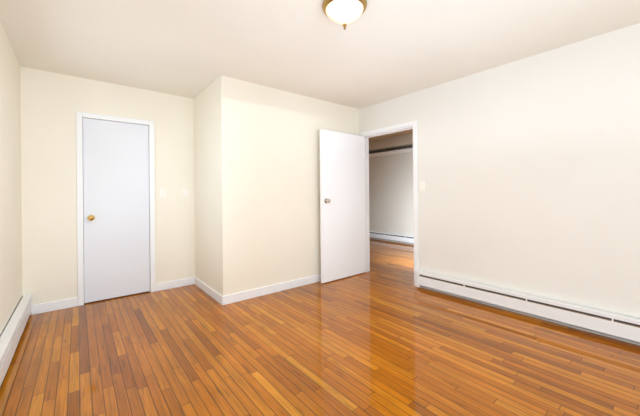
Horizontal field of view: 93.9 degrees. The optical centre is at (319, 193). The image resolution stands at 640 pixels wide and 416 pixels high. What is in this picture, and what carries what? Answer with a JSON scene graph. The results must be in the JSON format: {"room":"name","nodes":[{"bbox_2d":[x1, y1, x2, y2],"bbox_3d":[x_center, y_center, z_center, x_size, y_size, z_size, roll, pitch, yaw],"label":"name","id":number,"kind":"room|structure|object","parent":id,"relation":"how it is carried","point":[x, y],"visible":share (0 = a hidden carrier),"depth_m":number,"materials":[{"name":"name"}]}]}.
{"room":"empty bedroom","nodes":[
{"label":"empty bedroom","id":0,"kind":"room"},
{"bbox_2d":[0,22,21,334],"bbox_3d":[-1.168,-0.040,0.663,0.120,2.440,5.940,0,0,-39],"label":"wall","id":1,"kind":"structure","parent":0,"point":[10,209],"depth_m":2.42,"materials":[{"name":"paint"}]},
{"bbox_2d":[0,294,31,386],"bbox_3d":[-1.155,1.067,0.814,0.068,0.191,5.438,0,0,-39],"label":"heater","id":2,"kind":"object","parent":1,"relation":"attached to","point":[11,334],"visible":1,"depth_m":2.20,"materials":[{"name":"white metal"}]},
{"bbox_2d":[20,66,194,304],"bbox_3d":[-2.323,-0.030,3.472,1.620,2.440,0.120,0,0,-39],"label":"wall","id":3,"kind":"structure","parent":0,"point":[52,103],"depth_m":3.15,"materials":[{"name":"paint"}]},
{"bbox_2d":[30,297,77,314],"bbox_3d":[-2.737,1.146,3.042,0.419,0.095,0.014,-1,0,-39],"label":"baseboard","id":4,"kind":"structure","parent":3,"relation":"attached to","point":[72,302],"depth_m":3.05,"materials":[{"name":"white wood"}]},
{"bbox_2d":[76,111,154,305],"bbox_3d":[-2.321,0.155,3.434,0.734,2.070,0.179,0,0,-39],"label":"door","id":5,"kind":"structure","parent":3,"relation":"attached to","point":[149,183],"depth_m":3.40,"materials":[{"name":"white wood"}]},
{"bbox_2d":[160,189,165,197],"bbox_3d":[-1.941,-0.003,3.692,0.070,0.115,0.018,0,0,-39],"label":"light switch","id":6,"kind":"object","parent":3,"relation":"attached to","point":[162,193],"visible":1,"depth_m":3.69,"materials":[{"name":"white plastic"}]},
{"bbox_2d":[155,277,193,290],"bbox_3d":[-1.833,1.139,3.772,0.437,0.095,0.018,-1,0,-39],"label":"baseboard","id":7,"kind":"structure","parent":3,"relation":"attached to","point":[187,281],"depth_m":3.76,"materials":[{"name":"white wood"}]},
{"bbox_2d":[183,189,187,197],"bbox_3d":[-1.735,-0.005,3.859,0.070,0.115,0.018,0,0,-39],"label":"light switch","id":8,"kind":"object","parent":3,"relation":"attached to","point":[185,193],"visible":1,"depth_m":3.86,"materials":[{"name":"white plastic"}]},
{"bbox_2d":[194,75,233,295],"bbox_3d":[-1.339,-0.038,3.639,0.120,2.440,1.100,0,0,-39],"label":"wall","id":9,"kind":"structure","parent":0,"point":[213,191],"depth_m":3.35,"materials":[{"name":"paint"}]},
{"bbox_2d":[194,277,220,303],"bbox_3d":[-1.347,1.134,3.559,0.018,0.095,0.960,-1,0,-39],"label":"baseboard","id":10,"kind":"structure","parent":9,"relation":"attached to","point":[201,285],"depth_m":3.49,"materials":[{"name":"white wood"}]},
{"bbox_2d":[232,78,358,292],"bbox_3d":[-0.164,-0.049,3.960,2.110,2.440,0.120,0,0,-39],"label":"wall","id":11,"kind":"structure","parent":0,"point":[276,188],"depth_m":3.60,"materials":[{"name":"paint"}]},
{"bbox_2d":[221,274,320,304],"bbox_3d":[-0.210,1.124,3.828,2.124,0.095,0.014,-1,0,-39],"label":"baseboard","id":12,"kind":"structure","parent":11,"relation":"attached to","point":[253,293],"depth_m":3.49,"materials":[{"name":"white wood"}]},
{"bbox_2d":[0,238,639,415],"bbox_3d":[0.877,1.212,3.276,6.570,0.100,7.440,0,0,-39],"label":"floor","id":13,"kind":"structure","parent":0,"point":[384,336],"depth_m":2.13,"materials":[{"name":"brown wood"}]},
{"bbox_2d":[0,0,639,140],"bbox_3d":[0.855,-1.321,3.276,6.570,0.112,7.440,0,0,-39],"label":"ceiling","id":14,"kind":"structure","parent":0,"point":[377,52],"depth_m":2.46,"materials":[{"name":"paint"}]},
{"bbox_2d":[322,0,366,29],"bbox_3d":[0.165,-1.187,2.008,0.302,0.170,0.302,0,0,-39],"label":"ceiling light","id":15,"kind":"object","parent":14,"relation":"attached to","point":[344,13],"visible":1,"depth_m":1.95,"materials":[{"name":"white glass"}]},
{"bbox_2d":[369,133,412,152],"bbox_3d":[2.260,-1.180,6.214,0.450,0.220,4.400,0,0,-39],"label":"soffit","id":16,"kind":"structure","parent":14,"relation":"attached to","point":[395,142],"depth_m":6.73,"materials":[{"name":"paint"}]},
{"bbox_2d":[369,147,413,244],"bbox_3d":[2.492,-0.072,6.393,0.120,2.440,4.640,0,0,-39],"label":"wall","id":17,"kind":"structure","parent":0,"point":[390,193],"depth_m":7.23,"materials":[{"name":"paint"}]},
{"bbox_2d":[369,148,412,157],"bbox_3d":[1.652,-0.960,7.007,0.400,0.030,2.400,0,0,-39],"label":"shelf","id":18,"kind":"object","parent":17,"relation":"attached to","point":[401,151],"visible":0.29,"depth_m":6.88,"materials":[{"name":"white wood"}]},
{"bbox_2d":[369,231,413,243],"bbox_3d":[1.985,1.039,6.876,0.068,0.191,2.408,0,0,-39],"label":"heater","id":19,"kind":"object","parent":17,"relation":"attached to","point":[394,237],"visible":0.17,"depth_m":7.14,"materials":[{"name":"white metal"}]},
{"bbox_2d":[359,23,639,344],"bbox_3d":[2.132,-0.069,2.705,0.120,2.440,4.720,0,0,-39],"label":"wall","id":20,"kind":"structure","parent":0,"point":[529,171],"depth_m":2.75,"materials":[{"name":"paint"}]},
{"bbox_2d":[359,120,417,285],"bbox_3d":[0.964,0.147,4.151,0.120,2.030,0.880,0,0,-39],"label":"door frame","id":21,"kind":"structure","parent":20,"relation":"in","point":[367,232],"depth_m":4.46,"materials":[{"name":"white wood"}]},
{"bbox_2d":[320,129,365,282],"bbox_3d":[0.338,0.157,4.151,0.848,1.997,0.177,-1,0,-40],"label":"room door","id":22,"kind":"structure","parent":21,"relation":"attached to","point":[342,202],"depth_m":4.10,"materials":[{"name":"white wood"}]},
{"bbox_2d":[420,182,424,190],"bbox_3d":[1.257,-0.091,3.676,0.018,0.115,0.070,0,0,-39],"label":"light switch","id":23,"kind":"object","parent":20,"relation":"attached to","point":[422,186],"visible":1,"depth_m":3.67,"materials":[{"name":"white plastic"}]},
{"bbox_2d":[417,270,639,342],"bbox_3d":[2.306,1.036,2.349,0.068,0.191,3.468,0,0,-39],"label":"heater","id":24,"kind":"object","parent":20,"relation":"attached to","point":[613,324],"visible":1,"depth_m":2.69,"materials":[{"name":"white metal"}]}
]}

